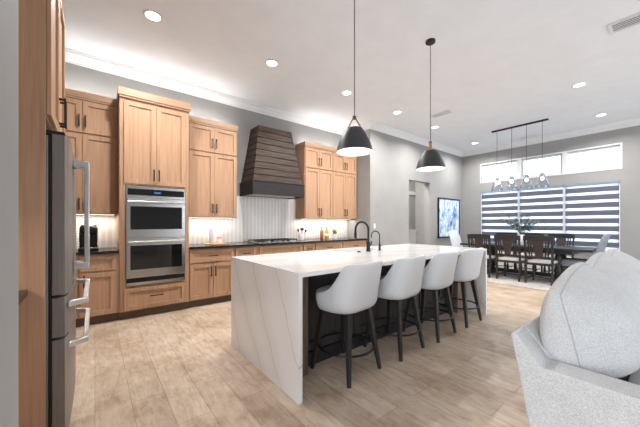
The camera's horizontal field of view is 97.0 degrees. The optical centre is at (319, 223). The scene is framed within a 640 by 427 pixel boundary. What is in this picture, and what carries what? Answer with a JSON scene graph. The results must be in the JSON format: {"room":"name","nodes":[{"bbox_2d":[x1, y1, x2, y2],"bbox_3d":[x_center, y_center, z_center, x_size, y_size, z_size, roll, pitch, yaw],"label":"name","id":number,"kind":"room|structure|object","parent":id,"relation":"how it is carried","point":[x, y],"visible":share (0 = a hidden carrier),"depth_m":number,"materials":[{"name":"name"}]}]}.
{"room":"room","nodes":[
{"label":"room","id":0,"kind":"room"},
{"bbox_2d":[0,0,18,426],"bbox_3d":[-1.169,-0.530,0.411,0.982,3.600,0.200,0,0,-38],"label":"wall","id":1,"kind":"structure","parent":0,"point":[9,9],"depth_m":0.71,"materials":[{"name":"beige paint"}]},
{"bbox_2d":[65,62,345,247],"bbox_3d":[-1.745,-0.530,5.269,6.130,3.600,0.120,0,0,-38],"label":"wall","id":2,"kind":"structure","parent":0,"point":[80,78],"depth_m":5.09,"materials":[{"name":"beige paint"}]},
{"bbox_2d":[65,88,117,214],"bbox_3d":[-3.188,-0.920,3.797,0.765,1.580,0.384,0,0,-38],"label":"upper cabinet","id":3,"kind":"object","parent":2,"relation":"attached to","point":[92,119],"visible":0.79,"depth_m":3.77,"materials":[{"name":"brown wood"}]},
{"bbox_2d":[76,214,114,214],"bbox_3d":[-3.190,-0.124,3.826,0.670,0.011,0.024,0,0,-38],"label":"light","id":4,"kind":"object","parent":3,"relation":"attached to","point":[76,214],"visible":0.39,"depth_m":3.91,"materials":[{"name":"white paint"}]},
{"bbox_2d":[65,48,345,134],"bbox_3d":[-1.612,-2.260,5.223,5.980,0.140,0.118,0,0,-38],"label":"trim","id":5,"kind":"structure","parent":2,"relation":"attached to","point":[75,57],"depth_m":4.71,"materials":[{"name":"white paint"}]},
{"bbox_2d":[76,196,347,248],"bbox_3d":[-1.642,-0.086,5.269,5.970,0.869,0.008,0,0,-38],"label":"backsplash","id":6,"kind":"structure","parent":2,"relation":"attached to","point":[257,217],"depth_m":5.50,"materials":[{"name":"white tile"}]},
{"bbox_2d":[189,115,237,217],"bbox_3d":[-1.889,-0.907,4.830,0.880,1.605,0.384,0,0,-38],"label":"upper cabinet","id":7,"kind":"object","parent":2,"relation":"attached to","point":[212,144],"visible":0.95,"depth_m":4.70,"materials":[{"name":"brown wood"}]},
{"bbox_2d":[189,217,219,217],"bbox_3d":[-1.895,-0.100,4.856,0.780,0.011,0.024,0,0,-38],"label":"light","id":8,"kind":"object","parent":7,"relation":"attached to","point":[189,217],"visible":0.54,"depth_m":4.79,"materials":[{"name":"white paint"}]},
{"bbox_2d":[239,125,304,198],"bbox_3d":[-0.913,-1.173,5.479,1.114,1.315,0.578,0,0,-38],"label":"range hood","id":9,"kind":"object","parent":2,"relation":"attached to","point":[270,169],"visible":1,"depth_m":5.30,"materials":[{"name":"brown wood"}]},
{"bbox_2d":[295,141,332,218],"bbox_3d":[-0.112,-0.907,6.244,0.787,1.605,0.384,0,0,-38],"label":"upper cabinet","id":10,"kind":"object","parent":2,"relation":"attached to","point":[315,161],"visible":1,"depth_m":6.08,"materials":[{"name":"brown wood"}]},
{"bbox_2d":[332,147,356,218],"bbox_3d":[0.503,-0.907,6.731,0.784,1.605,0.381,0,0,-38],"label":"upper cabinet","id":11,"kind":"object","parent":2,"relation":"attached to","point":[344,171],"visible":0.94,"depth_m":6.59,"materials":[{"name":"brown wood"}]},
{"bbox_2d":[68,266,550,426],"bbox_3d":[2.073,1.320,2.735,12.650,0.100,10.900,0,0,-38],"label":"floor","id":12,"kind":"structure","parent":0,"point":[176,368],"depth_m":2.32,"materials":[{"name":"brown wood"}]},
{"bbox_2d":[19,0,66,426],"bbox_3d":[-2.090,-0.220,1.704,0.841,2.980,0.990,0,0,-38],"label":"refrigerator surround","id":13,"kind":"object","parent":12,"relation":"on","point":[42,100],"visible":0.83,"depth_m":1.52,"materials":[{"name":"brown wood"}]},
{"bbox_2d":[46,130,89,426],"bbox_3d":[-2.020,0.370,1.760,0.910,1.800,0.904,0,0,-38],"label":"refrigerator","id":14,"kind":"object","parent":12,"relation":"on","point":[62,165],"visible":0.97,"depth_m":1.62,"materials":[{"name":"silver metal"}]},
{"bbox_2d":[76,255,77,326],"bbox_3d":[-3.453,0.828,3.415,0.827,0.885,0.645,0,0,-38],"label":"base cabinet","id":15,"kind":"object","parent":12,"relation":"on","point":[76,255],"visible":0.1,"depth_m":3.43,"materials":[{"name":"brown wood"}]},
{"bbox_2d":[76,247,118,254],"bbox_3d":[-3.284,0.367,3.531,1.237,0.034,0.665,0,0,-38],"label":"countertop","id":16,"kind":"structure","parent":15,"relation":"on","point":[111,250],"depth_m":3.59,"materials":[{"name":"stone"}]},
{"bbox_2d":[78,225,98,250],"bbox_3d":[-3.051,0.185,3.732,0.210,0.329,0.240,0,0,-38],"label":"coffee maker","id":17,"kind":"object","parent":16,"relation":"on","point":[93,228],"visible":0.75,"depth_m":3.69,"materials":[{"name":"black metal"}]},
{"bbox_2d":[78,253,118,326],"bbox_3d":[-2.956,0.828,3.787,0.408,0.885,0.681,0,0,-38],"label":"base cabinet","id":18,"kind":"object","parent":12,"relation":"on","point":[103,271],"visible":0.78,"depth_m":3.58,"materials":[{"name":"brown wood"}]},
{"bbox_2d":[116,86,190,319],"bbox_3d":[-2.460,-0.250,4.169,0.876,3.040,0.701,0,0,-38],"label":"tall cabinet","id":19,"kind":"object","parent":12,"relation":"on","point":[153,130],"visible":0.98,"depth_m":3.89,"materials":[{"name":"brown wood"}]},
{"bbox_2d":[126,186,184,286],"bbox_3d":[-2.412,0.164,4.120,0.716,1.323,0.648,0,0,-38],"label":"double wall oven","id":20,"kind":"object","parent":19,"relation":"in","point":[155,217],"visible":1,"depth_m":3.89,"materials":[{"name":"silver metal"}]},
{"bbox_2d":[188,247,233,307],"bbox_3d":[-1.863,0.828,4.657,0.698,0.885,0.681,0,0,-38],"label":"base cabinet","id":21,"kind":"object","parent":12,"relation":"on","point":[209,268],"visible":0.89,"depth_m":4.40,"materials":[{"name":"brown wood"}]},
{"bbox_2d":[234,246,256,256],"bbox_3d":[-1.429,0.828,5.003,0.408,0.885,0.681,0,0,-38],"label":"base cabinet","id":22,"kind":"object","parent":12,"relation":"on","point":[247,250],"visible":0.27,"depth_m":4.76,"materials":[{"name":"brown wood"}]},
{"bbox_2d":[257,243,301,254],"bbox_3d":[-0.897,0.828,5.426,0.948,0.885,0.681,0,0,-38],"label":"base cabinet","id":23,"kind":"object","parent":12,"relation":"on","point":[284,248],"visible":0.12,"depth_m":5.17,"materials":[{"name":"brown wood"}]},
{"bbox_2d":[189,237,366,248],"bbox_3d":[-0.618,0.367,5.652,3.884,0.034,0.665,0,0,-38],"label":"countertop","id":24,"kind":"structure","parent":23,"relation":"on","point":[232,244],"depth_m":5.07,"materials":[{"name":"stone"}]},
{"bbox_2d":[205,243,229,244],"bbox_3d":[-1.749,0.340,4.760,0.310,0.020,0.367,0,0,21],"label":"cutting board","id":25,"kind":"object","parent":24,"relation":"on","point":[205,243],"visible":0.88,"depth_m":4.66,"materials":[{"name":"brown wood"}]},
{"bbox_2d":[209,225,216,242],"bbox_3d":[-1.789,0.178,4.723,0.130,0.301,0.130,0,0,-38],"label":"paper towel holder","id":26,"kind":"object","parent":25,"relation":"on","point":[212,232],"visible":0.94,"depth_m":4.68,"materials":[{"name":"white paper"}]},
{"bbox_2d":[217,237,221,242],"bbox_3d":[-1.714,0.279,4.834,0.076,0.100,0.075,0,0,-38],"label":"candle jar","id":27,"kind":"object","parent":25,"relation":"on","point":[219,239],"visible":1,"depth_m":4.81,"materials":[{"name":"beige glass"}]},
{"bbox_2d":[246,238,299,242],"bbox_3d":[-0.880,0.325,5.427,0.900,0.046,0.530,0,0,-38],"label":"gas cooktop","id":28,"kind":"object","parent":24,"relation":"in","point":[276,240],"visible":1,"depth_m":5.32,"materials":[{"name":"silver metal"}]},
{"bbox_2d":[298,234,303,239],"bbox_3d":[-0.397,0.282,6.009,0.120,0.135,0.120,0,0,-38],"label":"utensil crock","id":29,"kind":"object","parent":24,"relation":"on","point":[300,236],"visible":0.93,"depth_m":5.96,"materials":[{"name":"white ceramic"}]},
{"bbox_2d":[324,226,328,238],"bbox_3d":[0.151,0.206,6.445,0.098,0.287,0.097,0,0,-38],"label":"glass bottle","id":30,"kind":"object","parent":24,"relation":"on","point":[326,235],"visible":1,"depth_m":6.41,"materials":[{"name":"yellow glass"}]},
{"bbox_2d":[332,230,337,238],"bbox_3d":[0.341,0.231,6.580,0.159,0.237,0.150,0,0,-3],"label":"potted plant","id":31,"kind":"object","parent":24,"relation":"on","point":[334,235],"visible":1,"depth_m":6.53,"materials":[{"name":"green plant"}]},
{"bbox_2d":[302,243,314,251],"bbox_3d":[-0.402,0.828,5.820,0.313,0.885,0.681,0,0,-38],"label":"base cabinet","id":32,"kind":"object","parent":12,"relation":"on","point":[305,246],"visible":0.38,"depth_m":5.58,"materials":[{"name":"brown wood"}]},
{"bbox_2d":[315,241,341,250],"bbox_3d":[0.015,0.828,6.151,0.748,0.885,0.681,0,0,-38],"label":"base cabinet","id":33,"kind":"object","parent":12,"relation":"on","point":[322,245],"visible":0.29,"depth_m":5.89,"materials":[{"name":"brown wood"}]},
{"bbox_2d":[310,260,381,388],"bbox_3d":[0.243,0.791,2.465,0.524,0.963,0.550,0,0,-44],"label":"bar stool","id":34,"kind":"object","parent":12,"relation":"on","point":[354,290],"visible":1,"depth_m":2.26,"materials":[{"name":"grey fabric"}]},
{"bbox_2d":[342,240,365,248],"bbox_3d":[0.606,0.828,6.621,0.758,0.885,0.681,0,0,-38],"label":"base cabinet","id":35,"kind":"object","parent":12,"relation":"on","point":[359,243],"visible":0.24,"depth_m":6.37,"materials":[{"name":"brown wood"}]},
{"bbox_2d":[302,255,462,376],"bbox_3d":[0.622,0.827,3.562,3.104,0.886,0.960,0,0,-38],"label":"base cabinet","id":36,"kind":"object","parent":12,"relation":"on","point":[310,309],"visible":0.27,"depth_m":2.74,"materials":[{"name":"black wood"}]},
{"bbox_2d":[231,244,486,404],"bbox_3d":[0.702,0.810,3.462,3.172,0.920,1.255,0,0,-38],"label":"countertop","id":37,"kind":"structure","parent":36,"relation":"on","point":[266,289],"depth_m":2.49,"materials":[{"name":"white stone"}]},
{"bbox_2d":[354,221,371,251],"bbox_3d":[0.557,0.158,3.639,0.247,0.384,0.110,0,0,44],"label":"kitchen faucet","id":38,"kind":"object","parent":37,"relation":"on","point":[368,244],"visible":1,"depth_m":3.56,"materials":[{"name":"black metal"}]},
{"bbox_2d":[371,231,380,249],"bbox_3d":[0.748,0.221,3.737,0.144,0.257,0.083,0,0,40],"label":"kitchen faucet","id":39,"kind":"object","parent":37,"relation":"on","point":[379,244],"visible":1,"depth_m":3.68,"materials":[{"name":"black metal"}]},
{"bbox_2d":[363,254,425,361],"bbox_3d":[0.773,0.791,2.886,0.524,0.963,0.550,0,0,-42],"label":"bar stool","id":40,"kind":"object","parent":12,"relation":"on","point":[403,281],"visible":0.91,"depth_m":2.67,"materials":[{"name":"grey fabric"}]},
{"bbox_2d":[402,251,458,342],"bbox_3d":[1.292,0.791,3.293,0.524,0.963,0.550,0,0,-42],"label":"bar stool","id":41,"kind":"object","parent":12,"relation":"on","point":[438,274],"visible":0.87,"depth_m":3.08,"materials":[{"name":"grey fabric"}]},
{"bbox_2d":[433,248,483,327],"bbox_3d":[1.827,0.791,3.719,0.524,0.963,0.550,0,0,-40],"label":"bar stool","id":42,"kind":"object","parent":12,"relation":"on","point":[468,264],"visible":0.84,"depth_m":3.49,"materials":[{"name":"white plastic"}]},
{"bbox_2d":[487,267,554,290],"bbox_3d":[4.875,1.264,6.561,2.500,0.010,3.340,0,0,-38],"label":"area rug","id":43,"kind":"object","parent":12,"relation":"on","point":[544,284],"visible":0.06,"depth_m":6.14,"materials":[{"name":"beige fabric"}]},
{"bbox_2d":[449,231,462,246],"bbox_3d":[3.939,0.729,7.690,0.516,1.058,0.714,0,0,-39],"label":"upholstered chair","id":44,"kind":"object","parent":43,"relation":"on","point":[455,238],"visible":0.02,"depth_m":7.82,"materials":[{"name":"white fabric"}]},
{"bbox_2d":[467,234,495,277],"bbox_3d":[3.975,0.752,6.893,0.600,1.012,0.514,0,0,-38],"label":"dining chair","id":45,"kind":"object","parent":43,"relation":"on","point":[478,238],"visible":0.49,"depth_m":6.69,"materials":[{"name":"brown wood"}]},
{"bbox_2d":[495,232,516,268],"bbox_3d":[4.943,0.752,7.663,0.600,1.012,0.514,0,0,-38],"label":"dining chair","id":46,"kind":"object","parent":43,"relation":"on","point":[499,233],"visible":0.21,"depth_m":7.68,"materials":[{"name":"brown wood"}]},
{"bbox_2d":[494,235,524,281],"bbox_3d":[4.342,0.752,6.431,0.600,1.012,0.514,0,0,-38],"label":"dining chair","id":47,"kind":"object","parent":43,"relation":"on","point":[506,239],"visible":0.88,"depth_m":6.29,"materials":[{"name":"brown wood"}]},
{"bbox_2d":[498,256,524,260],"bbox_3d":[4.390,0.799,6.469,0.478,0.054,0.462,0,0,-38],"label":"seat cushion","id":48,"kind":"object","parent":47,"relation":"on","point":[506,258],"depth_m":6.35,"materials":[{"name":"beige fabric"}]},
{"bbox_2d":[460,242,596,281],"bbox_3d":[4.779,0.882,6.651,0.960,0.754,2.500,0,0,-38],"label":"dining table","id":49,"kind":"object","parent":43,"relation":"on","point":[561,252],"visible":0.51,"depth_m":6.21,"materials":[{"name":"brown wood"}]},
{"bbox_2d":[501,213,549,244],"bbox_3d":[4.767,0.130,6.646,0.684,0.750,0.803,0,0,-3],"label":"potted plant","id":50,"kind":"object","parent":49,"relation":"on","point":[523,228],"visible":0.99,"depth_m":6.62,"materials":[{"name":"green plant"}]},
{"bbox_2d":[514,233,543,271],"bbox_3d":[5.310,0.752,7.201,0.600,1.012,0.514,0,0,-38],"label":"dining chair","id":51,"kind":"object","parent":43,"relation":"on","point":[526,234],"visible":0.26,"depth_m":7.18,"materials":[{"name":"brown wood"}]},
{"bbox_2d":[523,235,557,285],"bbox_3d":[4.691,0.752,5.993,0.600,1.012,0.514,0,0,-38],"label":"dining chair","id":52,"kind":"object","parent":43,"relation":"on","point":[537,241],"visible":0.96,"depth_m":5.86,"materials":[{"name":"brown wood"}]},
{"bbox_2d":[528,258,557,263],"bbox_3d":[4.739,0.799,6.031,0.478,0.054,0.462,0,0,-38],"label":"seat cushion","id":53,"kind":"object","parent":52,"relation":"on","point":[532,261],"depth_m":5.92,"materials":[{"name":"beige fabric"}]},
{"bbox_2d":[543,234,574,272],"bbox_3d":[5.677,0.752,6.739,0.600,1.012,0.514,0,0,-38],"label":"dining chair","id":54,"kind":"object","parent":43,"relation":"on","point":[560,238],"visible":0.33,"depth_m":6.84,"materials":[{"name":"brown wood"}]},
{"bbox_2d":[560,234,610,272],"bbox_3d":[5.435,0.729,5.810,0.516,1.058,0.714,0,0,-38],"label":"upholstered chair","id":55,"kind":"object","parent":43,"relation":"on","point":[602,244],"visible":0.59,"depth_m":5.69,"materials":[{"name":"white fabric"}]},
{"bbox_2d":[511,248,639,426],"bbox_3d":[2.186,0.745,1.726,2.530,1.050,0.981,0,0,-38],"label":"sofa","id":56,"kind":"object","parent":12,"relation":"on","point":[578,360],"visible":1,"depth_m":1.26,"materials":[{"name":"grey fabric"}]},
{"bbox_2d":[539,262,639,378],"bbox_3d":[1.446,0.495,1.492,0.790,0.520,0.372,0,0,-38],"label":"cushion","id":57,"kind":"object","parent":56,"relation":"on","point":[588,321],"depth_m":1.28,"materials":[{"name":"white fabric"}]},
{"bbox_2d":[585,252,639,309],"bbox_3d":[2.030,0.470,1.962,0.770,0.501,0.372,0,0,-38],"label":"cushion","id":58,"kind":"object","parent":56,"relation":"on","point":[617,270],"depth_m":1.84,"materials":[{"name":"white fabric"}]},
{"bbox_2d":[605,248,639,273],"bbox_3d":[2.594,0.480,2.410,0.710,0.502,0.372,0,0,-38],"label":"cushion","id":59,"kind":"object","parent":56,"relation":"on","point":[627,259],"depth_m":2.37,"materials":[{"name":"white fabric"}]},
{"bbox_2d":[628,369,639,384],"bbox_3d":[1.710,0.892,1.143,0.724,0.185,0.660,0,0,-38],"label":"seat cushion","id":60,"kind":"object","parent":56,"relation":"on","point":[634,378],"depth_m":1.49,"materials":[{"name":"grey fabric"}]},
{"bbox_3d":[-1.533,0.827,0.887,0.686,0.885,0.977,0,0,-39],"label":"base cabinet","id":61,"kind":"object","parent":12,"relation":"on","visible":0},
{"bbox_2d":[19,290,27,304],"bbox_3d":[-1.521,0.367,0.894,0.712,0.034,0.983,0,0,-38],"label":"countertop","id":62,"kind":"structure","parent":61,"relation":"on","point":[23,294],"depth_m":1.42,"materials":[{"name":"wood"}]},
{"bbox_2d":[62,0,639,151],"bbox_3d":[2.073,-2.390,2.735,12.650,0.120,10.900,0,0,-38],"label":"ceiling","id":63,"kind":"structure","parent":0,"point":[496,64],"depth_m":3.95,"materials":[{"name":"paint"}]},
{"bbox_2d":[143,9,162,21],"bbox_3d":[-1.873,-2.325,3.174,0.196,0.010,0.196,0,0,-38],"label":"recessed light","id":64,"kind":"object","parent":63,"relation":"in","point":[151,15],"visible":1,"depth_m":3.17,"materials":[{"name":"white paint"}]},
{"bbox_2d":[265,59,278,66],"bbox_3d":[-0.699,-2.325,4.108,0.196,0.010,0.196,0,0,-38],"label":"recessed light","id":65,"kind":"object","parent":63,"relation":"in","point":[270,62],"visible":1,"depth_m":4.11,"materials":[{"name":"white"}]},
{"bbox_2d":[341,90,351,95],"bbox_3d":[0.475,-2.325,5.042,0.196,0.010,0.196,0,0,-38],"label":"recessed light","id":66,"kind":"object","parent":63,"relation":"in","point":[345,92],"visible":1,"depth_m":5.03,"materials":[{"name":"white plastic"}]},
{"bbox_2d":[336,0,372,155],"bbox_3d":[0.336,-1.513,2.759,0.352,1.634,0.352,0,0,6],"label":"pendant lamp","id":67,"kind":"object","parent":63,"relation":"hanging from","point":[354,141],"visible":1,"depth_m":2.68,"materials":[{"name":"black metal"}]},
{"bbox_2d":[416,38,444,171],"bbox_3d":[1.410,-1.513,3.613,0.352,1.634,0.352,0,0,20],"label":"pendant lamp","id":68,"kind":"object","parent":63,"relation":"hanging from","point":[430,160],"visible":1,"depth_m":3.56,"materials":[{"name":"black metal"}]},
{"bbox_2d":[431,110,452,117],"bbox_3d":[2.578,-2.324,6.012,0.206,0.012,0.420,0,0,-38],"label":"ceiling vent","id":69,"kind":"object","parent":63,"relation":"in","point":[446,112],"visible":0.94,"depth_m":5.99,"materials":[{"name":"white metal"}]},
{"bbox_2d":[491,118,549,191],"bbox_3d":[4.712,-1.566,6.719,0.256,1.527,1.171,0,0,-38],"label":"linear pendant","id":70,"kind":"object","parent":63,"relation":"hanging from","point":[542,174],"visible":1,"depth_m":6.59,"materials":[{"name":"black metal"}]},
{"bbox_2d":[519,134,538,138],"bbox_3d":[5.590,-2.324,7.590,0.186,0.012,0.400,0,0,-38],"label":"ceiling vent","id":71,"kind":"object","parent":63,"relation":"in","point":[535,135],"visible":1,"depth_m":7.55,"materials":[{"name":"white paint"}]},
{"bbox_2d":[572,82,586,87],"bbox_3d":[4.356,-2.325,4.756,0.196,0.010,0.196,0,0,-38],"label":"recessed light","id":72,"kind":"object","parent":63,"relation":"in","point":[580,84],"visible":1,"depth_m":4.74,"materials":[{"name":"white"}]},
{"bbox_2d":[595,113,606,116],"bbox_3d":[6.030,-2.325,6.074,0.196,0.010,0.196,0,0,-38],"label":"recessed light","id":73,"kind":"object","parent":63,"relation":"in","point":[602,114],"visible":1,"depth_m":6.08,"materials":[{"name":"white plastic"}]},
{"bbox_2d":[607,12,639,34],"bbox_3d":[3.718,-2.324,3.085,0.266,0.012,0.800,0,0,-38],"label":"ceiling vent","id":74,"kind":"object","parent":63,"relation":"in","point":[633,20],"visible":1,"depth_m":3.30,"materials":[{"name":"white metal"}]},
{"bbox_2d":[348,155,363,237],"bbox_3d":[0.875,-0.530,6.996,0.120,3.600,0.680,0,0,-38],"label":"wall","id":75,"kind":"structure","parent":0,"point":[360,159],"depth_m":6.80,"materials":[{"name":"beige paint"}]},
{"bbox_2d":[356,120,370,130],"bbox_3d":[0.915,-2.260,6.754,0.118,0.140,0.868,0,0,-38],"label":"trim","id":76,"kind":"structure","parent":75,"relation":"attached to","point":[366,125],"depth_m":6.56,"materials":[{"name":"white paint"}]},
{"bbox_2d":[364,129,461,245],"bbox_3d":[2.868,-0.530,8.025,4.520,3.600,0.190,0,0,-38],"label":"wall","id":77,"kind":"structure","parent":0,"point":[389,169],"depth_m":7.21,"materials":[{"name":"beige paint"}]},
{"bbox_2d":[370,120,463,156],"bbox_3d":[2.918,-2.260,7.868,4.638,0.140,0.118,0,0,-38],"label":"trim","id":78,"kind":"structure","parent":77,"relation":"attached to","point":[374,125],"depth_m":7.45,"materials":[{"name":"white paint"}]},
{"bbox_2d":[438,197,459,237],"bbox_3d":[4.006,-0.170,8.778,1.300,1.205,0.042,0,0,-38],"label":"framed picture","id":79,"kind":"object","parent":77,"relation":"attached to","point":[448,209],"visible":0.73,"depth_m":8.70,"materials":[{"name":"blue paper"}]},
{"bbox_2d":[409,181,423,243],"bbox_3d":[2.403,-0.530,8.722,4.020,3.600,1.480,0,0,-38],"label":"wall","id":80,"kind":"structure","parent":0,"point":[416,202],"depth_m":10.25,"materials":[{"name":"beige paint"}]},
{"bbox_2d":[409,230,415,243],"bbox_3d":[2.031,0.745,9.190,3.780,1.050,0.045,0,0,-38],"label":"trim","id":81,"kind":"structure","parent":80,"relation":"attached to","point":[412,233],"depth_m":10.23,"materials":[{"name":"white paint"}]},
{"bbox_2d":[462,118,639,261],"bbox_3d":[7.450,-0.530,5.920,0.268,3.600,9.190,0,0,-38],"label":"wall","id":82,"kind":"structure","parent":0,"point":[629,175],"depth_m":7.15,"materials":[{"name":"grey paint"}]},
{"bbox_2d":[482,160,516,181],"bbox_3d":[5.432,-1.565,8.560,0.060,0.530,0.965,0,0,-38],"label":"window","id":83,"kind":"structure","parent":82,"relation":"attached to","point":[483,166],"depth_m":8.61,"materials":[{"name":"white paint"}]},
{"bbox_2d":[481,188,518,242],"bbox_3d":[5.371,-0.180,8.492,0.080,1.660,0.995,0,0,-38],"label":"zebra blind","id":84,"kind":"object","parent":82,"relation":"attached to","point":[495,205],"visible":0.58,"depth_m":8.50,"materials":[{"name":"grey fabric"}]},
{"bbox_2d":[498,262,554,270],"bbox_3d":[7.434,1.200,5.903,0.016,0.140,8.784,0,0,-38],"label":"baseboard","id":85,"kind":"structure","parent":82,"relation":"attached to","point":[499,263],"depth_m":8.01,"materials":[{"name":"white paint"}]},
{"bbox_2d":[519,184,563,244],"bbox_3d":[5.998,-0.180,7.704,0.080,1.660,0.980,0,0,-38],"label":"zebra blind","id":86,"kind":"object","parent":82,"relation":"attached to","point":[546,205],"visible":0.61,"depth_m":7.63,"materials":[{"name":"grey fabric"}]},
{"bbox_2d":[517,152,566,177],"bbox_3d":[6.051,-1.565,7.740,0.132,0.530,1.090,0,0,-38],"label":"window","id":87,"kind":"structure","parent":82,"relation":"attached to","point":[555,155],"depth_m":7.70,"materials":[{"name":"white paint"}]},
{"bbox_2d":[564,180,619,250],"bbox_3d":[6.622,-0.180,6.919,0.080,1.660,0.985,0,0,-38],"label":"zebra blind","id":88,"kind":"object","parent":82,"relation":"attached to","point":[591,209],"visible":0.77,"depth_m":6.89,"materials":[{"name":"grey fabric"}]},
{"bbox_2d":[567,145,619,172],"bbox_3d":[6.705,-1.565,6.960,0.060,0.530,0.945,0,0,-38],"label":"window","id":89,"kind":"structure","parent":82,"relation":"attached to","point":[615,146],"depth_m":6.94,"materials":[{"name":"white paint"}]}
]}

